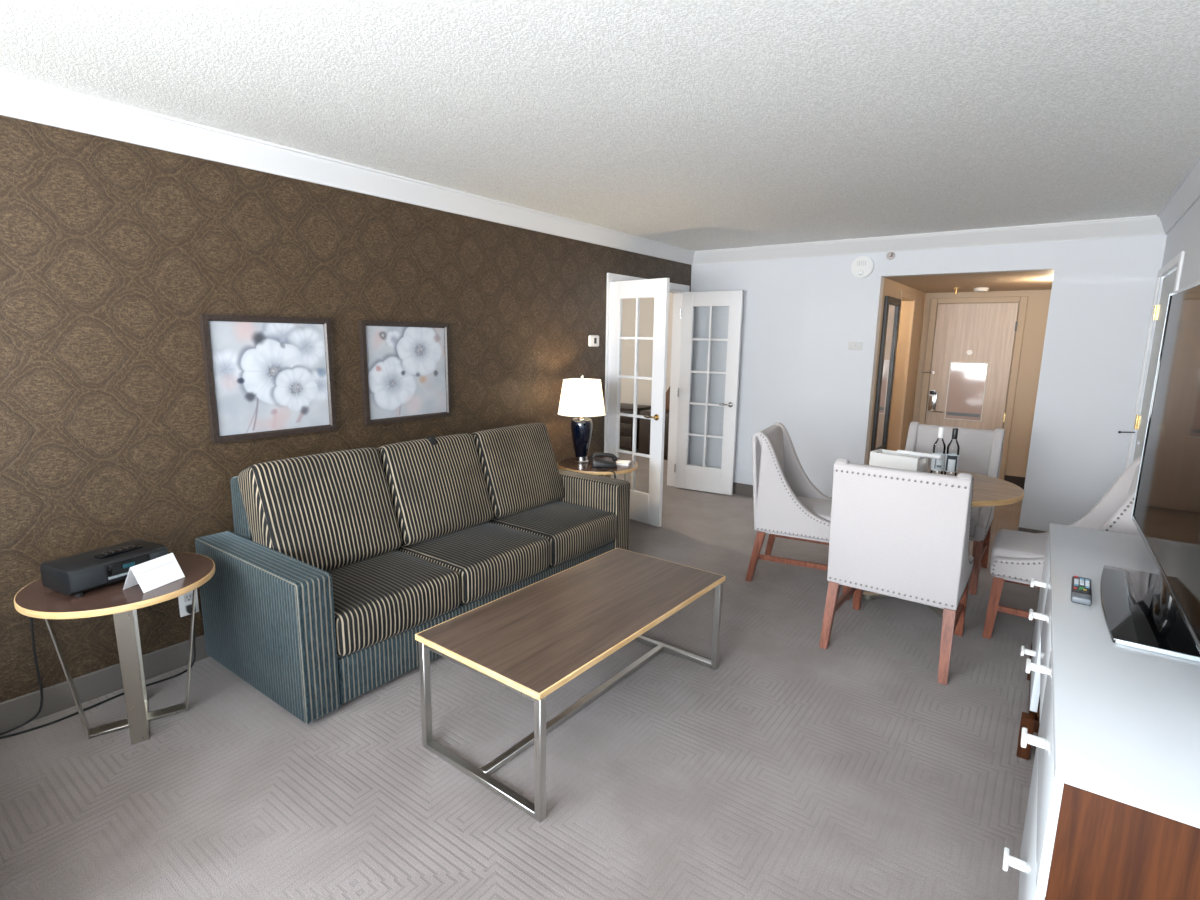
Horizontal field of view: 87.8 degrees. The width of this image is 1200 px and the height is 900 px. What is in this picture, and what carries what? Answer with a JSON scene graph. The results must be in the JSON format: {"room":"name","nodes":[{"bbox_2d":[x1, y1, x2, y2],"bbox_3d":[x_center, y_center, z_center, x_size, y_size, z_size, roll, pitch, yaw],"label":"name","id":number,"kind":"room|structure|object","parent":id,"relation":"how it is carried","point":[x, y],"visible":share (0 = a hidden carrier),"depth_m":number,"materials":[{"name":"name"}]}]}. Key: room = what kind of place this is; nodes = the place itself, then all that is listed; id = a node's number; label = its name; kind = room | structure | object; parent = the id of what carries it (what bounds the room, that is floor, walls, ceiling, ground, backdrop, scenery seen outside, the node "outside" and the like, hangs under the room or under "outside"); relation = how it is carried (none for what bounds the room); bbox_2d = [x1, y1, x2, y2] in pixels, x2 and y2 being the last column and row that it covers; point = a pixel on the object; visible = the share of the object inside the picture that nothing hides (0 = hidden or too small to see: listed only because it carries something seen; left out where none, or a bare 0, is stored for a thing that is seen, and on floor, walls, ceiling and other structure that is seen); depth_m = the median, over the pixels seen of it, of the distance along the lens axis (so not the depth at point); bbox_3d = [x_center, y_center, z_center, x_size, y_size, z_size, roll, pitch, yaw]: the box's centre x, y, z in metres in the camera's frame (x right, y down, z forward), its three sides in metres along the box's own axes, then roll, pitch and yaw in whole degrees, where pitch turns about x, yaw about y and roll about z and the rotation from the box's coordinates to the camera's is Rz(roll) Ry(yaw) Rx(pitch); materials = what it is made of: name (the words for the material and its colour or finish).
{"room":"hotel room","nodes":[
{"label":"hotel room","id":0,"kind":"room"},
{"bbox_2d":[0,115,691,702],"bbox_3d":[-1.411,-0.319,3.575,0.120,2.440,7.940,8,12,36],"label":"wall","id":1,"kind":"structure","parent":0,"point":[112,252],"depth_m":2.80,"materials":[{"name":"paper"}]},
{"bbox_2d":[0,635,209,732],"bbox_3d":[-1.817,0.930,3.148,0.014,0.118,6.210,8,12,36],"label":"baseboard","id":2,"kind":"structure","parent":1,"relation":"attached to","point":[14,712],"depth_m":2.66,"materials":[{"name":"grey"}]},
{"bbox_2d":[178,588,198,616],"bbox_3d":[-1.940,0.718,2.940,0.011,0.124,0.080,8,12,36],"label":"wall outlet","id":3,"kind":"object","parent":1,"relation":"attached to","point":[185,600],"visible":0.69,"depth_m":2.93,"materials":[{"name":"white plastic"}]},
{"bbox_2d":[184,593,192,611],"bbox_3d":[-1.938,0.718,2.939,0.005,0.084,0.036,8,12,36],"label":"receptacle","id":4,"kind":"object","parent":3,"relation":"attached to","point":[188,597],"depth_m":2.93,"materials":[{"name":"white plastic"}]},
{"bbox_2d":[199,314,335,442],"bbox_3d":[-1.634,-0.365,3.125,0.034,0.594,0.616,8,12,36],"label":"wall picture","id":5,"kind":"object","parent":1,"relation":"attached to","point":[266,376],"visible":1,"depth_m":3.09,"materials":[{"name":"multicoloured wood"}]},
{"bbox_2d":[0,73,694,264],"bbox_3d":[-1.316,-1.449,3.316,0.072,0.123,7.700,8,12,36],"label":"crown molding","id":6,"kind":"structure","parent":1,"relation":"attached to","point":[21,99],"depth_m":2.96,"materials":[{"name":"white wood"}]},
{"bbox_2d":[358,320,451,425],"bbox_3d":[-1.157,-0.472,3.763,0.034,0.591,0.617,8,12,36],"label":"wall picture","id":7,"kind":"object","parent":1,"relation":"attached to","point":[406,376],"visible":1,"depth_m":3.73,"materials":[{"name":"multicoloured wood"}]},
{"bbox_2d":[588,335,598,346],"bbox_3d":[-0.051,-0.912,5.210,0.028,0.094,0.132,8,12,36],"label":"thermostat","id":8,"kind":"object","parent":1,"relation":"attached to","point":[593,340],"visible":1,"depth_m":5.19,"materials":[{"name":"white plastic"}]},
{"bbox_2d":[607,278,669,526],"bbox_3d":[0.295,-0.394,5.269,0.636,2.020,0.130,11,14,44],"label":"door","id":9,"kind":"structure","parent":1,"relation":"in","point":[646,508],"depth_m":5.19,"materials":[{"name":"white paint"}]},
{"bbox_2d":[603,273,689,486],"bbox_3d":[0.416,-0.562,6.048,0.156,2.105,1.434,8,12,36],"label":"door frame","id":10,"kind":"structure","parent":1,"relation":"attached to","point":[677,295],"depth_m":6.46,"materials":[{"name":"white paint"}]},
{"bbox_2d":[674,290,743,494],"bbox_3d":[1.085,-0.569,6.322,0.636,2.020,0.130,7,12,30],"label":"door","id":11,"kind":"structure","parent":1,"relation":"in","point":[693,477],"depth_m":6.30,"materials":[{"name":"white paint"}]},
{"bbox_2d":[0,448,1039,899],"bbox_3d":[-0.653,0.753,4.749,7.580,0.060,10.420,8,12,36],"label":"floor","id":12,"kind":"structure","parent":0,"point":[792,768],"depth_m":2.25,"materials":[{"name":"carpet"}]},
{"bbox_2d":[0,604,195,738],"bbox_3d":[-2.106,0.792,2.630,0.084,0.559,0.738,8,12,34],"label":"power cord","id":13,"kind":"object","parent":12,"relation":"on","point":[189,607],"visible":0.71,"depth_m":2.50,"materials":[{"name":"black plastic"}]},
{"bbox_2d":[14,552,214,744],"bbox_3d":[-1.859,0.799,2.471,0.616,0.612,0.616,-7,13,-36],"label":"end table","id":14,"kind":"object","parent":12,"relation":"on","point":[35,600],"visible":0.84,"depth_m":2.31,"materials":[{"name":"brown laminate"}]},
{"bbox_2d":[40,539,167,596],"bbox_3d":[-1.888,0.448,2.390,0.217,0.106,0.330,6,11,26],"label":"clock radio","id":15,"kind":"object","parent":14,"relation":"on","point":[77,574],"visible":0.73,"depth_m":2.29,"materials":[{"name":"black plastic"}]},
{"bbox_2d":[70,566,106,591],"bbox_3d":[-1.842,0.465,2.247,0.003,0.064,0.106,6,11,26],"label":"speaker grille","id":16,"kind":"object","parent":15,"relation":"attached to","point":[86,578],"depth_m":2.24,"materials":[{"name":"black plastic"}]},
{"bbox_2d":[94,544,142,558],"bbox_3d":[-1.847,0.388,2.393,0.044,0.012,0.150,5,11,22],"label":"panel","id":17,"kind":"object","parent":15,"relation":"on","point":[134,546],"visible":1,"depth_m":2.38,"materials":[{"name":"black plastic"}]},
{"bbox_2d":[149,549,167,559],"bbox_3d":[-1.736,0.429,2.457,0.003,0.064,0.066,6,11,26],"label":"speaker grille","id":18,"kind":"object","parent":15,"relation":"attached to","point":[153,553],"depth_m":2.45,"materials":[{"name":"black"}]},
{"bbox_2d":[123,553,184,592],"bbox_3d":[-1.694,0.461,2.364,0.101,0.093,0.168,4,10,15],"label":"tent card","id":19,"kind":"object","parent":14,"relation":"on","point":[150,575],"visible":1,"depth_m":2.34,"materials":[{"name":"white paper"}]},
{"bbox_2d":[195,423,629,723],"bbox_3d":[-0.835,0.427,3.559,0.937,0.993,2.298,8,12,36],"label":"sofa","id":20,"kind":"object","parent":12,"relation":"on","point":[324,583],"visible":1,"depth_m":2.99,"materials":[{"name":"fabric"}]},
{"bbox_2d":[238,447,401,570],"bbox_3d":[-1.361,0.306,3.090,0.356,0.570,0.671,8,12,36],"label":"cushion","id":21,"kind":"object","parent":20,"relation":"on","point":[338,510],"depth_m":2.98,"materials":[{"name":"fabric"}]},
{"bbox_2d":[326,550,460,655],"bbox_3d":[-1.127,0.689,2.987,0.679,0.234,0.657,8,12,36],"label":"seat cushion","id":22,"kind":"object","parent":20,"relation":"on","point":[382,599],"depth_m":2.83,"materials":[{"name":"fabric"}]},
{"bbox_2d":[377,434,493,546],"bbox_3d":[-0.964,0.218,3.621,0.356,0.570,0.659,8,12,36],"label":"cushion","id":23,"kind":"object","parent":20,"relation":"on","point":[440,487],"depth_m":3.51,"materials":[{"name":"fabric"}]},
{"bbox_2d":[396,522,549,603],"bbox_3d":[-0.734,0.601,3.513,0.679,0.234,0.657,8,12,36],"label":"seat cushion","id":24,"kind":"object","parent":20,"relation":"on","point":[492,561],"depth_m":3.34,"materials":[{"name":"fabric"}]},
{"bbox_2d":[470,423,563,518],"bbox_3d":[-0.567,0.129,4.151,0.356,0.570,0.671,8,12,36],"label":"cushion","id":25,"kind":"object","parent":20,"relation":"on","point":[521,473],"depth_m":4.03,"materials":[{"name":"fabric"}]},
{"bbox_2d":[488,501,615,566],"bbox_3d":[-0.340,0.513,4.038,0.679,0.234,0.657,8,12,36],"label":"seat cushion","id":26,"kind":"object","parent":20,"relation":"on","point":[576,532],"depth_m":3.88,"materials":[{"name":"fabric"}]},
{"bbox_2d":[415,548,725,822],"bbox_3d":[-0.052,0.867,2.663,0.631,0.466,1.277,9,13,37],"label":"coffee table","id":27,"kind":"object","parent":12,"relation":"on","point":[532,640],"visible":1,"depth_m":2.40,"materials":[{"name":"brown laminate"}]},
{"bbox_2d":[557,456,637,480],"bbox_3d":[-0.024,0.405,4.844,0.616,0.612,0.616,5,11,21],"label":"end table","id":28,"kind":"object","parent":12,"relation":"on","point":[569,464],"visible":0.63,"depth_m":4.66,"materials":[{"name":"brown wood"}]},
{"bbox_2d":[557,375,605,462],"bbox_3d":[-0.141,-0.240,4.786,0.372,0.673,0.372,8,12,36],"label":"table lamp","id":29,"kind":"object","parent":28,"relation":"on","point":[581,399],"visible":1,"depth_m":4.66,"materials":[{"name":"white fabric"}]},
{"bbox_2d":[590,452,617,467],"bbox_3d":[0.033,0.074,4.688,0.213,0.094,0.170,1,10,-2],"label":"telephone","id":30,"kind":"object","parent":28,"relation":"on","point":[597,462],"visible":1,"depth_m":4.69,"materials":[{"name":"black plastic"}]},
{"bbox_2d":[596,467,615,478],"bbox_3d":[0.032,0.241,4.548,0.030,0.214,0.253,-6,12,-34],"label":"loose cable","id":31,"kind":"object","parent":28,"relation":"hanging from","point":[596,467],"visible":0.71,"depth_m":4.49,"materials":[{"name":"black plastic"}]},
{"bbox_2d":[616,460,630,465],"bbox_3d":[0.176,0.098,4.801,0.112,0.012,0.152,3,10,12],"label":"notepad","id":32,"kind":"object","parent":28,"relation":"on","point":[618,462],"visible":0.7,"depth_m":4.78,"materials":[{"name":"white paper"}]},
{"bbox_2d":[619,403,650,454],"bbox_3d":[0.302,-0.310,8.789,0.740,0.645,0.512,8,12,36],"label":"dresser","id":33,"kind":"object","parent":12,"relation":"on","point":[626,423],"visible":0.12,"depth_m":8.47,"materials":[{"name":"brown wood"}]},
{"bbox_2d":[639,409,668,459],"bbox_3d":[0.959,-0.204,8.319,0.750,0.620,0.486,8,12,36],"label":"wardrobe","id":34,"kind":"object","parent":12,"relation":"on","point":[644,424],"visible":0.27,"depth_m":8.26,"materials":[{"name":"brown wood"}]},
{"bbox_2d":[665,387,669,410],"bbox_3d":[0.938,-0.829,8.285,0.510,0.612,0.120,8,12,36],"label":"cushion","id":35,"kind":"object","parent":34,"relation":"on","point":[667,404],"visible":0.06,"depth_m":8.27,"materials":[{"name":"brown fabric"}]},
{"bbox_2d":[745,422,849,599],"bbox_3d":[1.382,0.360,4.128,0.671,0.993,0.590,6,11,27],"label":"dining chair","id":36,"kind":"object","parent":12,"relation":"on","point":[787,504],"visible":0.76,"depth_m":3.96,"materials":[{"name":"fabric"}]},
{"bbox_2d":[819,458,973,684],"bbox_3d":[1.565,0.524,3.221,0.590,0.993,0.671,8,12,36],"label":"dining chair","id":37,"kind":"object","parent":12,"relation":"on","point":[898,533],"visible":1,"depth_m":2.93,"materials":[{"name":"fabric"}]},
{"bbox_2d":[862,464,1023,617],"bbox_3d":[1.958,0.547,3.832,1.000,0.745,1.000,8,12,36],"label":"dining table","id":38,"kind":"object","parent":12,"relation":"on","point":[987,490],"visible":0.31,"depth_m":3.57,"materials":[{"name":"laminate"}]},
{"bbox_2d":[869,449,927,471],"bbox_3d":[1.933,0.075,4.040,0.170,0.112,0.300,-8,14,-41],"label":"serving tray","id":39,"kind":"object","parent":38,"relation":"on","point":[884,458],"visible":0.79,"depth_m":3.98,"materials":[{"name":"white ceramic"}]},
{"bbox_2d":[897,450,941,458],"bbox_3d":[1.999,0.028,3.909,0.028,0.027,0.260,-9,14,-44],"label":"napkin","id":40,"kind":"object","parent":39,"relation":"on","point":[919,454],"visible":1,"depth_m":3.90,"materials":[{"name":"white fabric"}]},
{"bbox_2d":[930,427,945,473],"bbox_3d":[2.110,0.009,3.880,0.070,0.303,0.071,6,11,24],"label":"wine bottle","id":41,"kind":"object","parent":38,"relation":"on","point":[936,464],"visible":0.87,"depth_m":3.87,"materials":[{"name":"clear glass"}]},
{"bbox_2d":[944,428,959,475],"bbox_3d":[2.178,0.015,3.849,0.070,0.303,0.071,7,12,30],"label":"wine bottle","id":42,"kind":"object","parent":38,"relation":"on","point":[951,461],"visible":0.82,"depth_m":3.83,"materials":[{"name":"clear glass"}]},
{"bbox_2d":[945,455,957,471],"bbox_3d":[2.163,0.083,3.836,0.058,0.099,0.015,7,12,30],"label":"label","id":43,"kind":"object","parent":42,"relation":"attached to","point":[951,461],"depth_m":3.83,"materials":[{"name":"grey paper"}]},
{"bbox_2d":[905,422,1004,594],"bbox_3d":[2.337,0.350,4.262,0.590,0.993,0.671,8,12,36],"label":"dining chair","id":44,"kind":"object","parent":12,"relation":"on","point":[980,452],"visible":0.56,"depth_m":4.30,"materials":[{"name":"fabric"}]},
{"bbox_2d":[982,456,1141,638],"bbox_3d":[2.498,0.520,3.322,0.671,0.993,0.590,8,12,35],"label":"dining chair","id":45,"kind":"object","parent":12,"relation":"on","point":[1017,557],"visible":0.48,"depth_m":3.30,"materials":[{"name":"fabric"}]},
{"bbox_2d":[1002,523,1199,899],"bbox_3d":[1.581,0.861,1.996,0.405,0.760,2.050,8,12,34],"label":"media console","id":46,"kind":"object","parent":12,"relation":"on","point":[1113,810],"visible":0.98,"depth_m":1.31,"materials":[{"name":"white wood"}]},
{"bbox_2d":[1071,576,1091,605],"bbox_3d":[1.570,0.456,2.033,0.052,0.024,0.232,8,13,37],"label":"remote control","id":47,"kind":"object","parent":46,"relation":"on","point":[1081,590],"visible":1,"depth_m":2.00,"materials":[{"name":"black"}]},
{"bbox_2d":[1100,281,1199,661],"bbox_3d":[1.684,-0.003,1.852,0.194,0.995,1.478,8,12,34],"label":"television","id":48,"kind":"object","parent":46,"relation":"on","point":[1159,612],"visible":1,"depth_m":1.89,"materials":[{"name":"black plastic"}]},
{"bbox_2d":[0,0,1199,250],"bbox_3d":[0.129,-1.350,2.251,3.900,0.100,7.940,8,12,36],"label":"ceiling","id":49,"kind":"structure","parent":0,"point":[695,125],"depth_m":2.29,"materials":[{"name":"white paint"}]},
{"bbox_2d":[620,293,672,405],"bbox_3d":[-0.973,-0.978,7.309,3.880,2.440,5.320,8,12,36],"label":"wall","id":50,"kind":"structure","parent":0,"point":[646,319],"depth_m":9.26,"materials":[{"name":"white paint"}]},
{"bbox_2d":[867,277,925,463],"bbox_3d":[3.030,-0.646,6.478,0.120,2.200,2.030,8,12,36],"label":"wall","id":51,"kind":"structure","parent":0,"point":[891,288],"depth_m":6.87,"materials":[{"name":"beige paint"}]},
{"bbox_2d":[871,296,900,452],"bbox_3d":[2.698,-0.683,5.883,0.030,1.470,0.540,8,12,36],"label":"wall mirror","id":52,"kind":"object","parent":51,"relation":"attached to","point":[891,314],"visible":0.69,"depth_m":5.87,"materials":[{"name":"black mirror"}]},
{"bbox_2d":[876,304,896,448],"bbox_3d":[2.690,-0.684,5.888,0.012,1.340,0.410,8,12,36],"label":"mirror glass","id":53,"kind":"object","parent":52,"relation":"attached to","point":[891,329],"depth_m":5.94,"materials":[{"name":"white"}]},
{"bbox_2d":[887,290,916,450],"bbox_3d":[3.062,-0.583,6.522,0.134,2.060,0.760,8,12,36],"label":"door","id":54,"kind":"structure","parent":51,"relation":"attached to","point":[907,309],"depth_m":6.75,"materials":[{"name":"beige paint"}]},
{"bbox_2d":[688,235,1166,531],"bbox_3d":[2.480,-0.610,5.541,3.780,2.440,0.120,8,12,36],"label":"wall","id":55,"kind":"structure","parent":0,"point":[798,371],"depth_m":5.40,"materials":[{"name":"white paint"}]},
{"bbox_2d":[848,342,862,349],"bbox_3d":[2.278,-0.928,5.559,0.120,0.070,0.008,8,12,36],"label":"wall plate","id":56,"kind":"object","parent":55,"relation":"attached to","point":[852,345],"visible":1,"depth_m":5.56,"materials":[{"name":"grey plastic"}]},
{"bbox_2d":[851,256,873,277],"bbox_3d":[2.278,-1.591,5.417,0.184,0.184,0.057,8,12,36],"label":"fire alarm","id":57,"kind":"object","parent":55,"relation":"attached to","point":[862,266],"visible":1,"depth_m":5.40,"materials":[{"name":"white plastic"}]},
{"bbox_2d":[733,482,1046,532],"bbox_3d":[2.375,0.535,5.726,3.660,0.118,0.014,8,12,36],"label":"baseboard","id":58,"kind":"structure","parent":55,"relation":"attached to","point":[738,488],"depth_m":6.35,"materials":[{"name":"grey"}]},
{"bbox_2d":[887,252,894,259],"bbox_3d":[2.456,-1.648,5.275,0.068,0.068,0.060,8,12,36],"label":"sprinkler","id":59,"kind":"object","parent":55,"relation":"attached to","point":[890,255],"visible":1,"depth_m":5.28,"materials":[{"name":"silver metal"}]},
{"bbox_2d":[692,215,1165,264],"bbox_3d":[2.393,-1.745,5.297,3.660,0.123,0.072,8,12,36],"label":"crown molding","id":60,"kind":"structure","parent":55,"relation":"attached to","point":[1140,225],"depth_m":4.99,"materials":[{"name":"white wood"}]},
{"bbox_2d":[885,270,1053,292],"bbox_3d":[3.178,-1.685,6.270,2.718,0.078,2.150,8,12,36],"label":"ceiling","id":61,"kind":"structure","parent":0,"point":[1027,280],"depth_m":5.71,"materials":[{"name":"beige paint"}]},
{"bbox_2d":[973,287,988,291],"bbox_3d":[3.873,-1.628,6.333,0.136,0.036,0.136,8,12,36],"label":"ceiling light","id":62,"kind":"object","parent":61,"relation":"attached to","point":[982,289],"visible":1,"depth_m":6.29,"materials":[{"name":"white plastic"}]},
{"bbox_2d":[913,290,1050,476],"bbox_3d":[4.239,-0.706,6.918,1.538,2.200,0.120,8,12,36],"label":"wall","id":63,"kind":"structure","parent":0,"point":[1038,303],"depth_m":6.66,"materials":[{"name":"beige paint"}]},
{"bbox_2d":[918,296,1027,479],"bbox_3d":[4.061,-0.639,6.926,0.925,2.060,0.097,8,12,36],"label":"door","id":64,"kind":"structure","parent":63,"relation":"in","point":[972,350],"depth_m":6.86,"materials":[{"name":"brown wood"}]},
{"bbox_2d":[1004,475,1025,489],"bbox_3d":[4.568,0.367,6.765,0.340,0.150,0.016,8,12,36],"label":"baseboard","id":65,"kind":"structure","parent":63,"relation":"attached to","point":[1019,481],"depth_m":6.78,"materials":[{"name":"black wood"}]},
{"bbox_2d":[1130,199,1199,463],"bbox_3d":[1.594,0.128,1.324,0.120,2.440,7.820,8,12,36],"label":"wall","id":66,"kind":"structure","parent":0,"point":[1185,235],"depth_m":3.47,"materials":[{"name":"white paint"}]},
{"bbox_2d":[1118,251,1184,468],"bbox_3d":[3.512,-0.147,4.059,0.149,2.080,1.095,8,12,36],"label":"door","id":67,"kind":"structure","parent":66,"relation":"in","point":[1171,282],"depth_m":4.19,"materials":[{"name":"grey paint"}]},
{"bbox_2d":[1157,154,1199,234],"bbox_3d":[1.570,-1.032,1.225,0.072,0.123,7.700,8,12,36],"label":"crown molding","id":68,"kind":"structure","parent":66,"relation":"attached to","point":[1186,194],"depth_m":3.50,"materials":[{"name":"white paint"}]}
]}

